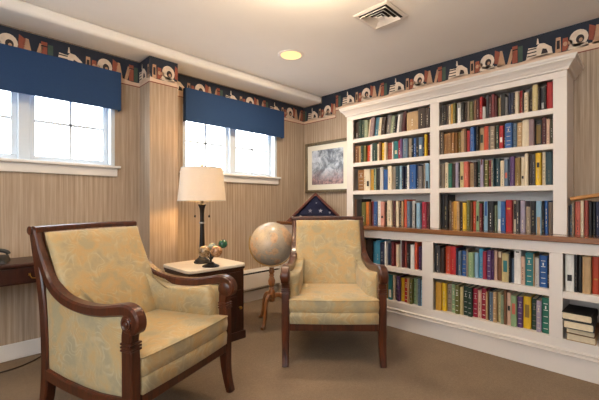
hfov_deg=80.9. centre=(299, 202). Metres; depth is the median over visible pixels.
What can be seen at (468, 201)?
book
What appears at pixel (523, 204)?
book
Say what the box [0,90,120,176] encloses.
window
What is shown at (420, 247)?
book
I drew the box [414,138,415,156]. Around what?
book
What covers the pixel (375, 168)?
book
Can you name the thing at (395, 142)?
book
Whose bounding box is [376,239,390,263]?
book
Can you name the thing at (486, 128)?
book
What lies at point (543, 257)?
book
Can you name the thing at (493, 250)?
book
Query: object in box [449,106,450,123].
book
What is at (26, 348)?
baseboard
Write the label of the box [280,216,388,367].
armchair
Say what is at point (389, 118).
book
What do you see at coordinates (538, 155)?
book
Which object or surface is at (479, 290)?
book
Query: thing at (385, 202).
book
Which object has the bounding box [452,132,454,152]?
book
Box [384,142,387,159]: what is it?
book
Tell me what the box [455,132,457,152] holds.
book
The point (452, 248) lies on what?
book
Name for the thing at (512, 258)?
book
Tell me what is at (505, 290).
book
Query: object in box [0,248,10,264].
telephone
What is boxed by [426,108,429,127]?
book
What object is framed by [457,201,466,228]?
book
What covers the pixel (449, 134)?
book
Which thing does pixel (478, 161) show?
book
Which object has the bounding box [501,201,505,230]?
book
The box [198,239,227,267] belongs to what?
ornament
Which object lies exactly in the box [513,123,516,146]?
book
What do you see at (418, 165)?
book
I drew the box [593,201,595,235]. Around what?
book
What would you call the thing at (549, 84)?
book
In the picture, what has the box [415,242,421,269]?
book
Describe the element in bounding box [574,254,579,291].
book
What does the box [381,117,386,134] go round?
book
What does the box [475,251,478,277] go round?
book
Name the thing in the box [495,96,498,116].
book
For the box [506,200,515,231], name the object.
book
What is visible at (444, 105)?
book
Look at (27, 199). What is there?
wall
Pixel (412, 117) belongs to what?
book
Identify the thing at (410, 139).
book
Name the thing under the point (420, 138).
book
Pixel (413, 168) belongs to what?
book
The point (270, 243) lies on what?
globe
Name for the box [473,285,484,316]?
book
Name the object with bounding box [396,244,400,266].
book
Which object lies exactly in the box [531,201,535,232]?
book
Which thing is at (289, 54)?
recessed light
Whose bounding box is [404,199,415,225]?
book
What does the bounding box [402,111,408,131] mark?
book
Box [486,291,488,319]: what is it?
book
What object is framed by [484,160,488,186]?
book
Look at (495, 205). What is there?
book
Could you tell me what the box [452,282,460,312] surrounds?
book
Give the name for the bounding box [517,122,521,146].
book
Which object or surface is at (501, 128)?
book
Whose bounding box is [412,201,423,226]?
book
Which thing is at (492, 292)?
book
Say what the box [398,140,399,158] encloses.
book
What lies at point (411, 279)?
book
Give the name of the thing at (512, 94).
book
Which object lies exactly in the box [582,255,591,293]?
book
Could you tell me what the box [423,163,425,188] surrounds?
book
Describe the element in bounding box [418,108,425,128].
book
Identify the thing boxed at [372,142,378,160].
book
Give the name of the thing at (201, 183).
table lamp
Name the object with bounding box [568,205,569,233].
book
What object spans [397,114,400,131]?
book
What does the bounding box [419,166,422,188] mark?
book
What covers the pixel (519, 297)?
book
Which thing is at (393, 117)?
book
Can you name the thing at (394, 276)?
book
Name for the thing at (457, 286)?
book
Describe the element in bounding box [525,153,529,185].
book
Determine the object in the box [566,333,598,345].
book
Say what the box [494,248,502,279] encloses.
book
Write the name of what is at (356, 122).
book
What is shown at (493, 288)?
book
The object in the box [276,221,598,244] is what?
countertop
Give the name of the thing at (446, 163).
book
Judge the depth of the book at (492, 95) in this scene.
2.72 m
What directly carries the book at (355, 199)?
on the countertop
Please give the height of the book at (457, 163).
0.209 m
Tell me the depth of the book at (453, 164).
2.92 m
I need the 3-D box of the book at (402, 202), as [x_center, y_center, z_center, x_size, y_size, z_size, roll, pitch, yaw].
[1.010,0.099,3.311,0.168,0.231,0.020,0,0,-45]
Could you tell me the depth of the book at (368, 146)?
3.55 m
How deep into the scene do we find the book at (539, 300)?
2.38 m
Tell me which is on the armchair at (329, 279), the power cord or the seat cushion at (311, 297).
the seat cushion at (311, 297)
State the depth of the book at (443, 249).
2.85 m
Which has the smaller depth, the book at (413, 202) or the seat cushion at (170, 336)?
the seat cushion at (170, 336)
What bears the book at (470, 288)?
on the bookcase at (552, 352)
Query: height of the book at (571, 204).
0.204 m
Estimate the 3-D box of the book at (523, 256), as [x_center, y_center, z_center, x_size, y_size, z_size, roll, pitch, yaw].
[1.616,0.471,2.505,0.178,0.196,0.025,0,0,-45]
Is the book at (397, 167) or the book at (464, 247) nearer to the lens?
the book at (464, 247)
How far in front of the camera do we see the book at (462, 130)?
2.89 m
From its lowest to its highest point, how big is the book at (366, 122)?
0.178 m
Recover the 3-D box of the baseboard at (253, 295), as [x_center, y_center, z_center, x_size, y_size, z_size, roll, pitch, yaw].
[-0.740,1.042,3.731,1.370,0.115,0.016,0,0,-45]
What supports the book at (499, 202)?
on the countertop
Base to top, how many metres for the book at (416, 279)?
0.217 m
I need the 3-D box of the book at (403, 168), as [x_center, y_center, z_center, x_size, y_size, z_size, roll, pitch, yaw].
[1.010,-0.232,3.306,0.160,0.210,0.018,0,0,-45]
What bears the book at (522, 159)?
on the bookcase at (562, 70)
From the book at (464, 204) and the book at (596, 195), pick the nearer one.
the book at (596, 195)
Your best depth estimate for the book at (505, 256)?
2.53 m
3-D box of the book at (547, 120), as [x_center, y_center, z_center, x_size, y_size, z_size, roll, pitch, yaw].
[1.807,-0.501,2.526,0.188,0.178,0.019,0,0,-45]
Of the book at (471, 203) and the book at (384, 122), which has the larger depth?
the book at (384, 122)
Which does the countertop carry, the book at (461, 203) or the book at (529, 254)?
the book at (461, 203)
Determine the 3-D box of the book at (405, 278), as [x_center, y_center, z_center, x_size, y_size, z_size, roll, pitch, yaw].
[0.996,0.770,3.145,0.167,0.208,0.035,0,0,-45]
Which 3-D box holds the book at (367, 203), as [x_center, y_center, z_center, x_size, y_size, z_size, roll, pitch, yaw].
[0.737,0.102,3.589,0.154,0.226,0.034,0,0,-45]
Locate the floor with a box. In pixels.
[0,297,598,399]
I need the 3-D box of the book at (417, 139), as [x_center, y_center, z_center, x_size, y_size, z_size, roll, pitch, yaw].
[1.110,-0.500,3.203,0.160,0.174,0.023,0,0,-45]
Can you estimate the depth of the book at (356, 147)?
3.62 m
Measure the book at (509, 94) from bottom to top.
0.172 m
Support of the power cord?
on the floor
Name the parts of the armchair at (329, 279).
leg, arm, crest rail, backrest, panel, arm, leg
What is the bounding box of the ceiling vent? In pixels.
[353,0,407,29]
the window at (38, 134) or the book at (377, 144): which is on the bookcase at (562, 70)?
the book at (377, 144)
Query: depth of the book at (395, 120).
3.33 m
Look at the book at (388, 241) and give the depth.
3.21 m
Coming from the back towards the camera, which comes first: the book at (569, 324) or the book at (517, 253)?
the book at (517, 253)
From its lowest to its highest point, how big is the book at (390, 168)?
0.229 m
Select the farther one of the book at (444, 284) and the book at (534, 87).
the book at (444, 284)
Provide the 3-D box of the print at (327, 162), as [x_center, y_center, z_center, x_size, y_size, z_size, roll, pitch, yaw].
[0.332,-0.438,4.236,0.002,0.422,0.494,0,0,-45]
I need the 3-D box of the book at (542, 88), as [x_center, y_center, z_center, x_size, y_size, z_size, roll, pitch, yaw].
[1.800,-0.742,2.570,0.181,0.168,0.026,0,0,-45]
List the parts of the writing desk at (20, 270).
drawer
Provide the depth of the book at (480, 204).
2.78 m
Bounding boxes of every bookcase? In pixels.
[278,224,598,383]
[339,52,583,234]
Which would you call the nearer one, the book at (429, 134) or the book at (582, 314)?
the book at (582, 314)
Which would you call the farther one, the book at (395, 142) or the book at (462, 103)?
the book at (395, 142)
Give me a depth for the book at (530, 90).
2.56 m
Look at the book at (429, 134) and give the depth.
3.09 m
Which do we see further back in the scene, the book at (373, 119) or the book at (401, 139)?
the book at (373, 119)
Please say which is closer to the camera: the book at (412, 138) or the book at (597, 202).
the book at (597, 202)
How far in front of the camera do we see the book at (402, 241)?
3.10 m
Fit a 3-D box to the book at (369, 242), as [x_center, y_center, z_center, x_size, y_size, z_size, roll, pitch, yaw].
[0.721,0.457,3.412,0.172,0.225,0.071,0,0,-45]
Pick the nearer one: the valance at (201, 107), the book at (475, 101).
the book at (475, 101)
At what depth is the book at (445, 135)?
2.98 m
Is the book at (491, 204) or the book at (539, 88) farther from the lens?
the book at (491, 204)
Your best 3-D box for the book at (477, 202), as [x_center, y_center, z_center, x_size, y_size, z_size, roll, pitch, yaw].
[1.477,0.101,2.860,0.154,0.226,0.026,0,0,-45]
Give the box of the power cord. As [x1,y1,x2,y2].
[0,355,40,372]
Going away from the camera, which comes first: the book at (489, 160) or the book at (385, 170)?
the book at (489, 160)
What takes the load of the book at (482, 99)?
on the bookcase at (562, 70)
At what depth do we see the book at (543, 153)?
2.50 m
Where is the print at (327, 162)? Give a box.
[312,147,342,184]
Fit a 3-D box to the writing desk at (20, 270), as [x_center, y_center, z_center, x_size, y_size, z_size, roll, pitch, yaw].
[-2.094,0.741,2.094,1.140,0.718,0.366,0,0,-45]
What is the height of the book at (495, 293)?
0.221 m
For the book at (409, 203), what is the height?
0.231 m
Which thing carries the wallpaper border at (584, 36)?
attached to the wall at (586, 85)
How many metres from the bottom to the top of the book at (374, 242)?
0.204 m
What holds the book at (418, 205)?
on the countertop
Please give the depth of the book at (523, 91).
2.57 m
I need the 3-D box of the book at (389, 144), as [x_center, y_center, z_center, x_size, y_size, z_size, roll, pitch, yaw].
[0.928,-0.497,3.433,0.168,0.168,0.050,0,0,-45]
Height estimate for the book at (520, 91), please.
0.174 m
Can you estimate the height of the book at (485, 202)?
0.227 m
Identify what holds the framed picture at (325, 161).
attached to the wall at (586, 85)
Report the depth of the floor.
2.24 m
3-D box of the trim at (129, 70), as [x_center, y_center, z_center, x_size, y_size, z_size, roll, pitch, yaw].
[-1.906,-1.119,2.575,5.546,0.218,0.002,0,0,-45]
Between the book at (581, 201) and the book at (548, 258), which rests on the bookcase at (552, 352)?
the book at (548, 258)
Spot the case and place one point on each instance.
(315, 205)
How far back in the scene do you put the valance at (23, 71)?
2.60 m
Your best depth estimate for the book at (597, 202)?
2.30 m
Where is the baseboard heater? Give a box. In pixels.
[244,265,280,291]
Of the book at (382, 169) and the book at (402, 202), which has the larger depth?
the book at (382, 169)
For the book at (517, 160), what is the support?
on the bookcase at (562, 70)
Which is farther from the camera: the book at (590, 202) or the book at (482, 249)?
the book at (482, 249)
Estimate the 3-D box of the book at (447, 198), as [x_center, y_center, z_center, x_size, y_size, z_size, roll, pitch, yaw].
[1.298,0.071,3.032,0.171,0.286,0.029,0,0,-45]
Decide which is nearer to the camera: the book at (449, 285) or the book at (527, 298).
the book at (527, 298)
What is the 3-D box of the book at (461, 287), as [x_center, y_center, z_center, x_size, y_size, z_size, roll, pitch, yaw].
[1.332,0.766,2.812,0.187,0.216,0.026,0,0,-45]
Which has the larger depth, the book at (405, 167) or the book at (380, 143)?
the book at (380, 143)
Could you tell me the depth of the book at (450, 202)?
2.97 m
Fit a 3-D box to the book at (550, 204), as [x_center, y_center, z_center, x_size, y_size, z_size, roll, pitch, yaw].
[1.835,0.104,2.539,0.186,0.221,0.026,0,0,-45]
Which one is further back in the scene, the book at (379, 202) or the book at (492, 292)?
the book at (379, 202)
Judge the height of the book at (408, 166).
0.221 m
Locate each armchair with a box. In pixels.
[27,221,236,399]
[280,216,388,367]
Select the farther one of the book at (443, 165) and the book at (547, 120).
the book at (443, 165)
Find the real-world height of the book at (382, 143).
0.171 m
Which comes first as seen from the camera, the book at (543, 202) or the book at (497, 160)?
the book at (543, 202)
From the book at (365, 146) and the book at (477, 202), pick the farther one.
the book at (365, 146)
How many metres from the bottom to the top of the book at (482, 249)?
0.225 m
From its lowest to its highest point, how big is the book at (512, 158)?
0.221 m
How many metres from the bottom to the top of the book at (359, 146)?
0.173 m
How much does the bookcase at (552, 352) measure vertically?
0.846 m
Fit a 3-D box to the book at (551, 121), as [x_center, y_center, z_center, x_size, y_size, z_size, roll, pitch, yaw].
[1.821,-0.497,2.511,0.187,0.168,0.017,0,0,-45]
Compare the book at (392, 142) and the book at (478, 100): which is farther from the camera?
the book at (392, 142)
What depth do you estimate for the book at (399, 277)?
3.13 m
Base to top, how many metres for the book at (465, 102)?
0.170 m
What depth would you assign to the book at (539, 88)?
2.50 m
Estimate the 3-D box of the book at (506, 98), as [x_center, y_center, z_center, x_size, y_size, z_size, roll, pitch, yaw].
[1.617,-0.727,2.703,0.170,0.139,0.017,0,0,-45]
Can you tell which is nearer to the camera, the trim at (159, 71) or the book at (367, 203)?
the trim at (159, 71)
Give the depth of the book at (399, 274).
3.16 m
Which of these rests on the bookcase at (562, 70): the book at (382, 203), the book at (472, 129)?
the book at (472, 129)
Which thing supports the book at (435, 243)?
on the bookcase at (552, 352)
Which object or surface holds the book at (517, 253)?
on the bookcase at (552, 352)
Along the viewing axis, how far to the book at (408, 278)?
3.05 m
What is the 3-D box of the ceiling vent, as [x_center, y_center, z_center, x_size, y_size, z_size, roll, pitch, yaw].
[0.566,-1.299,2.454,0.274,0.022,0.274,0,0,-45]
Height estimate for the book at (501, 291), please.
0.218 m
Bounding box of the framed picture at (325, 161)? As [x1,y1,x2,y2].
[305,138,346,192]
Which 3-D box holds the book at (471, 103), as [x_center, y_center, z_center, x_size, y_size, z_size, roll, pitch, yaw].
[1.450,-0.740,2.905,0.160,0.165,0.028,0,0,-45]
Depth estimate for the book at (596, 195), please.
2.33 m
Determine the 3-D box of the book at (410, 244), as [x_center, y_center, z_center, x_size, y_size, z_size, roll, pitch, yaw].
[1.009,0.462,3.103,0.162,0.214,0.019,0,0,-45]
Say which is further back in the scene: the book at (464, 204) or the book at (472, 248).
the book at (464, 204)
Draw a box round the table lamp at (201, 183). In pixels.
[177,162,225,263]
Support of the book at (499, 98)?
on the bookcase at (562, 70)
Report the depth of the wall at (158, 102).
3.00 m
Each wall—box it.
[0,24,303,345]
[140,78,177,271]
[304,48,598,215]
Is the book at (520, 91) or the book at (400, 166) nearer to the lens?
the book at (520, 91)
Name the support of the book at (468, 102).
on the bookcase at (562, 70)
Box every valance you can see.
[0,43,120,111]
[183,87,283,138]
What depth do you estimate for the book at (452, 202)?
2.95 m
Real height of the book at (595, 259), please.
0.233 m
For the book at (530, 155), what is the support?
on the bookcase at (562, 70)
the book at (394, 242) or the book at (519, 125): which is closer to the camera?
the book at (519, 125)
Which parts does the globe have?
leg, leg, turned post, leg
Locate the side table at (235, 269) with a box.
[163,257,245,341]
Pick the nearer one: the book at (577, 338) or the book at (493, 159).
the book at (577, 338)
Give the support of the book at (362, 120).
on the bookcase at (562, 70)
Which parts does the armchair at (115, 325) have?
leg, panel, rail, panel, crest rail, arm, backrest, leg, arm, panel, leg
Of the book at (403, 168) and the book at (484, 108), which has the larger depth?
the book at (403, 168)
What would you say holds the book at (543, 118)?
on the bookcase at (562, 70)
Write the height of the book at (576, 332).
0.044 m
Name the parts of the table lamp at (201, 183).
lamp shade, stem, stem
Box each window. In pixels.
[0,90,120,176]
[179,121,280,184]
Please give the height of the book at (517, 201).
0.236 m
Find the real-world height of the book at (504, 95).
0.171 m
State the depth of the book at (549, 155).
2.46 m
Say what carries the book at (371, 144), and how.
on the bookcase at (562, 70)
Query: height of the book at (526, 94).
0.148 m
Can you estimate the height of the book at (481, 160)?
0.218 m
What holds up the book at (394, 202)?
on the countertop
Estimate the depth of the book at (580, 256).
2.23 m
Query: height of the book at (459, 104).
0.168 m
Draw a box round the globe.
[249,222,291,329]
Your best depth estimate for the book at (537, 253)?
2.40 m
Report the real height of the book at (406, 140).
0.180 m
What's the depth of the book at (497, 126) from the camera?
2.69 m
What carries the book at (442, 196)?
on the countertop
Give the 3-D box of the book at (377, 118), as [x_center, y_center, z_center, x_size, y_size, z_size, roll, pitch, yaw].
[0.825,-0.753,3.520,0.073,0.191,0.165,0,0,45]
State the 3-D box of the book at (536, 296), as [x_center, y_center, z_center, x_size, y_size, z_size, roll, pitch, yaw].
[1.674,0.766,2.476,0.160,0.216,0.031,0,0,-45]
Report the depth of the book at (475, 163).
2.81 m
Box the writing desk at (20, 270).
[0,256,35,286]
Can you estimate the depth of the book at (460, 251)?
2.76 m
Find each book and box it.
[355,121,358,138]
[355,146,358,162]
[355,199,356,215]
[357,199,370,215]
[358,170,363,190]
[359,120,361,137]
[359,146,360,161]
[361,146,363,161]
[362,120,363,137]
[362,202,365,223]
[364,120,369,137]
[364,145,366,161]
[364,169,371,189]
[366,169,370,189]
[366,202,368,223]
[366,238,380,261]
[367,145,369,161]
[369,117,375,136]
[369,202,371,223]
[370,144,371,160]
[371,169,373,189]
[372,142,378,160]
[372,201,373,224]
[373,241,375,262]
[374,201,377,224]
[375,117,380,135]
[375,168,376,189]
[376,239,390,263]
[377,144,378,160]
[377,168,379,189]
[378,117,382,134]
[378,201,386,224]
[379,142,383,160]
[380,167,387,189]
[380,242,384,264]
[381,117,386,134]
[381,202,384,224]
[382,143,383,159]
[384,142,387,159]
[384,169,387,189]
[385,202,386,224]
[385,240,394,264]
[386,115,392,133]
[387,201,392,225]
[388,142,391,159]
[388,166,392,189]
[388,242,390,264]
[388,272,397,299]
[390,115,395,133]
[391,241,400,265]
[392,142,393,158]
[393,116,397,132]
[393,166,395,189]
[393,201,395,225]
[393,273,402,299]
[394,141,397,158]
[395,242,400,265]
[396,166,399,188]
[396,201,398,225]
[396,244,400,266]
[396,274,401,299]
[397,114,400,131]
[397,274,409,300]
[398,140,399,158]
[399,114,402,131]
[399,201,400,225]
[400,138,403,157]
[400,166,406,188]
[401,201,403,225]
[401,240,405,267]
[401,275,410,301]
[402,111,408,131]
[402,167,404,188]
[403,138,408,157]
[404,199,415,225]
[405,167,406,188]
[405,241,416,267]
[405,278,406,302]
[407,111,417,130]
[407,165,409,188]
[407,201,411,225]
[407,275,416,303]
[408,243,414,268]
[409,138,411,157]
[410,164,416,188]
[410,276,417,303]
[411,244,414,268]
[412,138,413,156]
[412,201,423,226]
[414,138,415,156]
[414,276,421,303]
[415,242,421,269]
[416,137,418,156]
[416,203,421,226]
[416,279,417,304]
[417,164,422,188]
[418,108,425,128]
[418,277,421,305]
[419,137,422,156]
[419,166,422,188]
[420,247,421,269]
[422,202,429,226]
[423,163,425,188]
[424,134,427,155]
[425,163,429,188]
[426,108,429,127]
[427,203,429,226]
[428,134,429,155]
[435,243,441,271]
[436,244,447,272]
[436,280,446,310]
[440,132,447,153]
[440,164,441,187]
[440,247,445,272]
[441,195,443,227]
[442,105,443,124]
[442,164,444,187]
[442,280,452,310]
[444,105,445,124]
[444,134,447,153]
[444,195,454,227]
[445,162,449,187]
[446,105,449,124]
[446,244,452,273]
[447,281,454,311]
[448,133,451,153]
[448,163,451,187]
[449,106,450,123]
[449,201,453,227]
[450,245,463,274]
[451,104,452,123]
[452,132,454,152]
[452,163,455,187]
[452,202,453,227]
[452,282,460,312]
[453,103,455,123]
[454,201,456,228]
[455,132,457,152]
[455,283,466,313]
[456,103,457,122]
[456,162,458,187]
[456,246,465,274]
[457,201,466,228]
[458,103,460,122]
[458,132,460,152]
[458,249,465,275]
[460,162,463,187]
[460,202,466,228]
[460,283,467,314]
[461,102,464,121]
[461,129,463,151]
[462,250,465,275]
[463,203,466,228]
[464,128,469,151]
[464,162,472,186]
[464,284,473,315]
[465,102,466,121]
[466,247,475,276]
[467,101,469,120]
[467,131,469,151]
[467,200,476,229]
[468,250,477,277]
[468,285,478,316]
[470,101,472,120]
[470,127,475,151]
[470,163,473,186]
[470,202,472,229]
[473,201,482,229]
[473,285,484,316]
[474,100,476,119]
[474,162,477,186]
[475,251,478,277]
[476,201,482,229]
[477,99,479,119]
[477,127,480,150]
[478,161,479,186]
[478,288,481,317]
[479,203,482,229]
[479,247,490,278]
[480,97,485,118]
[480,128,483,150]
[480,159,484,186]
[482,286,492,318]
[483,107,485,118]
[483,250,486,278]
[484,126,489,149]
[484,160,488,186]
[484,201,487,229]
[486,95,489,117]
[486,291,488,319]
[487,248,498,279]
[488,201,497,230]
[489,96,490,117]
[489,160,490,186]
[489,287,496,319]
[490,126,495,149]
[490,289,496,320]
[491,94,499,117]
[492,158,494,186]
[492,250,493,279]
[492,292,492,321]
[493,288,502,322]
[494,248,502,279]
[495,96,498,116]
[495,158,503,186]
[495,205,496,230]
[496,125,499,148]
[497,249,508,280]
[498,201,503,230]
[498,289,503,322]
[499,98,500,115]
[499,125,503,148]
[500,161,503,185]
[501,93,507,115]
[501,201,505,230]
[501,293,503,323]
[502,251,509,281]
[504,159,508,185]
[504,289,509,324]
[505,97,507,114]
[505,123,512,147]
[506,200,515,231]
[507,290,517,324]
[508,93,510,114]
[509,251,513,282]
[510,156,517,185]
[511,92,513,113]
[511,292,521,326]
[512,258,513,282]
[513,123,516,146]
[513,201,515,231]
[514,249,526,283]
[515,92,519,113]
[515,158,520,185]
[516,200,524,231]
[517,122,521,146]
[517,292,526,327]
[520,91,521,112]
[520,201,529,231]
[521,158,524,185]
[521,255,524,284]
[522,89,525,112]
[522,119,528,145]
[523,293,535,328]
[524,92,528,111]
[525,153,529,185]
[525,251,538,285]
[526,207,530,232]
[529,88,531,111]
[529,119,534,145]
[529,154,531,184]
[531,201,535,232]
[532,84,540,110]
[532,154,535,184]
[532,294,541,329]
[533,252,538,285]
[535,120,541,144]
[535,256,538,286]
[536,153,541,184]
[536,201,541,232]
[536,296,541,331]
[538,87,540,109]
[539,253,548,287]
[541,87,544,109]
[542,117,547,143]
[542,152,545,184]
[542,201,544,232]
[542,295,548,333]
[545,85,546,108]
[545,201,552,232]
[546,119,550,143]
[546,152,552,184]
[547,81,552,108]
[547,258,548,287]
[548,202,552,232]
[550,119,552,143]
[562,304,597,323]
[563,318,596,332]
[565,254,574,291]
[566,322,598,338]
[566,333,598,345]
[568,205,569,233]
[570,193,598,200]
[570,204,571,233]
[572,203,574,234]
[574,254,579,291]
[575,202,579,234]
[578,255,583,292]
[580,200,583,234]
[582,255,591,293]
[584,200,588,234]
[589,201,592,235]
[592,256,598,294]
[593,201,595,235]
[596,201,598,235]
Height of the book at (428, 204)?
0.211 m
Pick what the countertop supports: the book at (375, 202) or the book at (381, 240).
the book at (375, 202)
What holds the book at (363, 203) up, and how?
on the countertop
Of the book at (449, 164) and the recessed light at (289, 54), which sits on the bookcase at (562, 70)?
the book at (449, 164)
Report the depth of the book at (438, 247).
2.87 m
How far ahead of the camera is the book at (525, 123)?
2.56 m
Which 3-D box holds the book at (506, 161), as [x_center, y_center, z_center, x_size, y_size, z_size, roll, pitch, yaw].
[1.614,-0.228,2.703,0.162,0.203,0.027,0,0,-45]
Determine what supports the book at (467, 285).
on the bookcase at (552, 352)
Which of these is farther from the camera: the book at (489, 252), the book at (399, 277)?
the book at (399, 277)
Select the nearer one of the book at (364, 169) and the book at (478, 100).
the book at (478, 100)
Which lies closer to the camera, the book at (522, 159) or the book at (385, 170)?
the book at (522, 159)
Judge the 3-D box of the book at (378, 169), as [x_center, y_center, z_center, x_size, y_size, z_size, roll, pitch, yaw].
[0.831,-0.234,3.501,0.175,0.214,0.036,0,0,-45]
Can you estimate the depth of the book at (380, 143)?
3.42 m
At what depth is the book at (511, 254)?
2.51 m
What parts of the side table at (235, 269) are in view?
moulding, drawer, raised panel, door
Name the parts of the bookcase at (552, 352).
blank panel, shelf, rail, plinth moulding, panel, shelf, rail, shelf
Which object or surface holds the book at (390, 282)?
on the bookcase at (552, 352)
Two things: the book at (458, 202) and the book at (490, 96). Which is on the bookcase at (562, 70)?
the book at (490, 96)
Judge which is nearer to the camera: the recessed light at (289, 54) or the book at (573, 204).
the book at (573, 204)
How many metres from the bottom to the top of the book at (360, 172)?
0.215 m
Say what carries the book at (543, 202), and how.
on the countertop
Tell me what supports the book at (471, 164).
on the bookcase at (562, 70)
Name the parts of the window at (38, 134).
glass pane, sash, glass pane, sash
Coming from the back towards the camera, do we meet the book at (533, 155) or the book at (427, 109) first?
the book at (427, 109)
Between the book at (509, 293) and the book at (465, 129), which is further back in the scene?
the book at (465, 129)
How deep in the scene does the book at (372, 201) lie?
3.49 m
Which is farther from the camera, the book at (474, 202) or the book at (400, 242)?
the book at (400, 242)
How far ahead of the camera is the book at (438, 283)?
2.86 m
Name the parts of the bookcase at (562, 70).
panel, shelf, shelf, shelf, rail, panel, cornice, shelf, shelf, shelf, panel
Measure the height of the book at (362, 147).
0.171 m
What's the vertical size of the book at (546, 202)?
0.232 m
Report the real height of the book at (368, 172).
0.209 m
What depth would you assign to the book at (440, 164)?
3.01 m
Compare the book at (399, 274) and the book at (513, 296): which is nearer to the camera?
the book at (513, 296)
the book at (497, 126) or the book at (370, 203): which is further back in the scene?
the book at (370, 203)
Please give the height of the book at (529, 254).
0.228 m
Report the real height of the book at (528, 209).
0.187 m
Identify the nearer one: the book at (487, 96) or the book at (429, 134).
the book at (487, 96)
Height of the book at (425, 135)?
0.195 m
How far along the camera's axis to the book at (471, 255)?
2.69 m
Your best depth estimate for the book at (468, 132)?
2.85 m
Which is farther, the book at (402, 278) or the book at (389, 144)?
the book at (389, 144)
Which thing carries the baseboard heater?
attached to the wall at (27, 199)
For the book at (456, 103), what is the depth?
2.92 m
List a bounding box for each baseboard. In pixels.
[0,337,40,362]
[244,285,277,302]
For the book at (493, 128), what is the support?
on the bookcase at (562, 70)
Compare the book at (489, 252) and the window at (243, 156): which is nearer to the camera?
the book at (489, 252)
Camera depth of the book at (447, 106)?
2.96 m
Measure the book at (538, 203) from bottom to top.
0.229 m
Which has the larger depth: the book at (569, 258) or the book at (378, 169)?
the book at (378, 169)
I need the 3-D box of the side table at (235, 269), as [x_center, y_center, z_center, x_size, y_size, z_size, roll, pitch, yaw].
[-0.764,0.795,2.840,0.516,0.610,0.464,0,0,-45]
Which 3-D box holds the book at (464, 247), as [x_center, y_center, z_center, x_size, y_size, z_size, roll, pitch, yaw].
[1.303,0.464,2.833,0.186,0.211,0.012,0,0,-45]
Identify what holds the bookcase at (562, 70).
on the countertop
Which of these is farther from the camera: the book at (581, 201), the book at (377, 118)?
the book at (377, 118)
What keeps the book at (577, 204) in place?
on the countertop
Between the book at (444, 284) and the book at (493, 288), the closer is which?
the book at (493, 288)
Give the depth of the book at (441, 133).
3.00 m
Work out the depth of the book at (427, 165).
3.08 m
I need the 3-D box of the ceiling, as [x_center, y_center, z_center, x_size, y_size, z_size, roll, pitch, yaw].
[0.134,-1.350,0.537,5.550,0.080,5.770,0,0,-45]
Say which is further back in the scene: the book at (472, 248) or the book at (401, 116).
the book at (401, 116)
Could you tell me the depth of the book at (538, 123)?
2.52 m
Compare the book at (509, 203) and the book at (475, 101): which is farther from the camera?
the book at (475, 101)
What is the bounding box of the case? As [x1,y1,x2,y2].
[287,193,339,220]
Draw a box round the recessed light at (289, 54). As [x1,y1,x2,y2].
[278,49,303,60]
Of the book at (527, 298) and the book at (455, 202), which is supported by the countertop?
the book at (455, 202)
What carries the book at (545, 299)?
on the bookcase at (552, 352)
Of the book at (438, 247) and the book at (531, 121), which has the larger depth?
the book at (438, 247)
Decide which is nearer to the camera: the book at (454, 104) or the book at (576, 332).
the book at (576, 332)
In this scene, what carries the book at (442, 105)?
on the bookcase at (562, 70)
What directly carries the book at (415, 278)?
on the bookcase at (552, 352)
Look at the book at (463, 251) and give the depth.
2.74 m
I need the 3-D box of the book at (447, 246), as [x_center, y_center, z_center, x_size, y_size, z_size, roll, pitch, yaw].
[1.257,0.459,2.893,0.160,0.220,0.044,0,0,-45]
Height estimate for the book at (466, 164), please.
0.209 m
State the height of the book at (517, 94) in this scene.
0.164 m
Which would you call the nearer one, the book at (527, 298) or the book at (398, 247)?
the book at (527, 298)
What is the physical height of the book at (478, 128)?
0.195 m
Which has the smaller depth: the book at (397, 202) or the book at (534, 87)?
the book at (534, 87)
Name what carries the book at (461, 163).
on the bookcase at (562, 70)
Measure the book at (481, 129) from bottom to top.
0.184 m
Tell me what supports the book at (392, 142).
on the bookcase at (562, 70)
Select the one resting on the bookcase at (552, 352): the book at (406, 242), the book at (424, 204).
the book at (406, 242)
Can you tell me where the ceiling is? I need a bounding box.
[20,0,598,96]
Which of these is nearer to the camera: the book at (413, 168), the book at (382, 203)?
the book at (413, 168)
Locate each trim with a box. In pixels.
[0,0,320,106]
[0,25,303,124]
[139,56,177,87]
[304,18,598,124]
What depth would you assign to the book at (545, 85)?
2.48 m
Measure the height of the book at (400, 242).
0.206 m
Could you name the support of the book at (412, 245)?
on the bookcase at (552, 352)
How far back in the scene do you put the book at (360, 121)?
3.59 m
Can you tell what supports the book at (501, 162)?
on the bookcase at (562, 70)
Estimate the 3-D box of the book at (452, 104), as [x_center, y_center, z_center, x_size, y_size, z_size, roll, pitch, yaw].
[1.332,-0.742,2.997,0.159,0.168,0.017,0,0,-45]
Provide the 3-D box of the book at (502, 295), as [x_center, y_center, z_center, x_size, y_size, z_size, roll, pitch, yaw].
[1.518,0.770,2.591,0.161,0.208,0.019,0,0,-45]
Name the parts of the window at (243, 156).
glass pane, sash, glass pane, sash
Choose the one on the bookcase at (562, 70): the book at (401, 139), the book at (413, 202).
the book at (401, 139)
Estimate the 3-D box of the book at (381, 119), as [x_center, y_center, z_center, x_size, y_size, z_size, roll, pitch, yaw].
[0.848,-0.745,3.484,0.050,0.175,0.182,0,0,45]
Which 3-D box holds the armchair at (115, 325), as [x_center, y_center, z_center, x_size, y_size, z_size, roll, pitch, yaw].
[-0.884,0.611,1.908,0.828,0.993,0.736,0,0,24]
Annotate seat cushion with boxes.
[139,309,227,376]
[289,283,379,312]
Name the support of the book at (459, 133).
on the bookcase at (562, 70)
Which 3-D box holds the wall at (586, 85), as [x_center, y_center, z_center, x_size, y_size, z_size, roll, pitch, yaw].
[2.082,-0.105,2.599,0.120,2.410,5.930,0,0,-45]
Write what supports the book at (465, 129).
on the bookcase at (562, 70)
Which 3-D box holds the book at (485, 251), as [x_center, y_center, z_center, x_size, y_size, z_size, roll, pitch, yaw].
[1.444,0.465,2.683,0.183,0.208,0.025,0,0,-45]

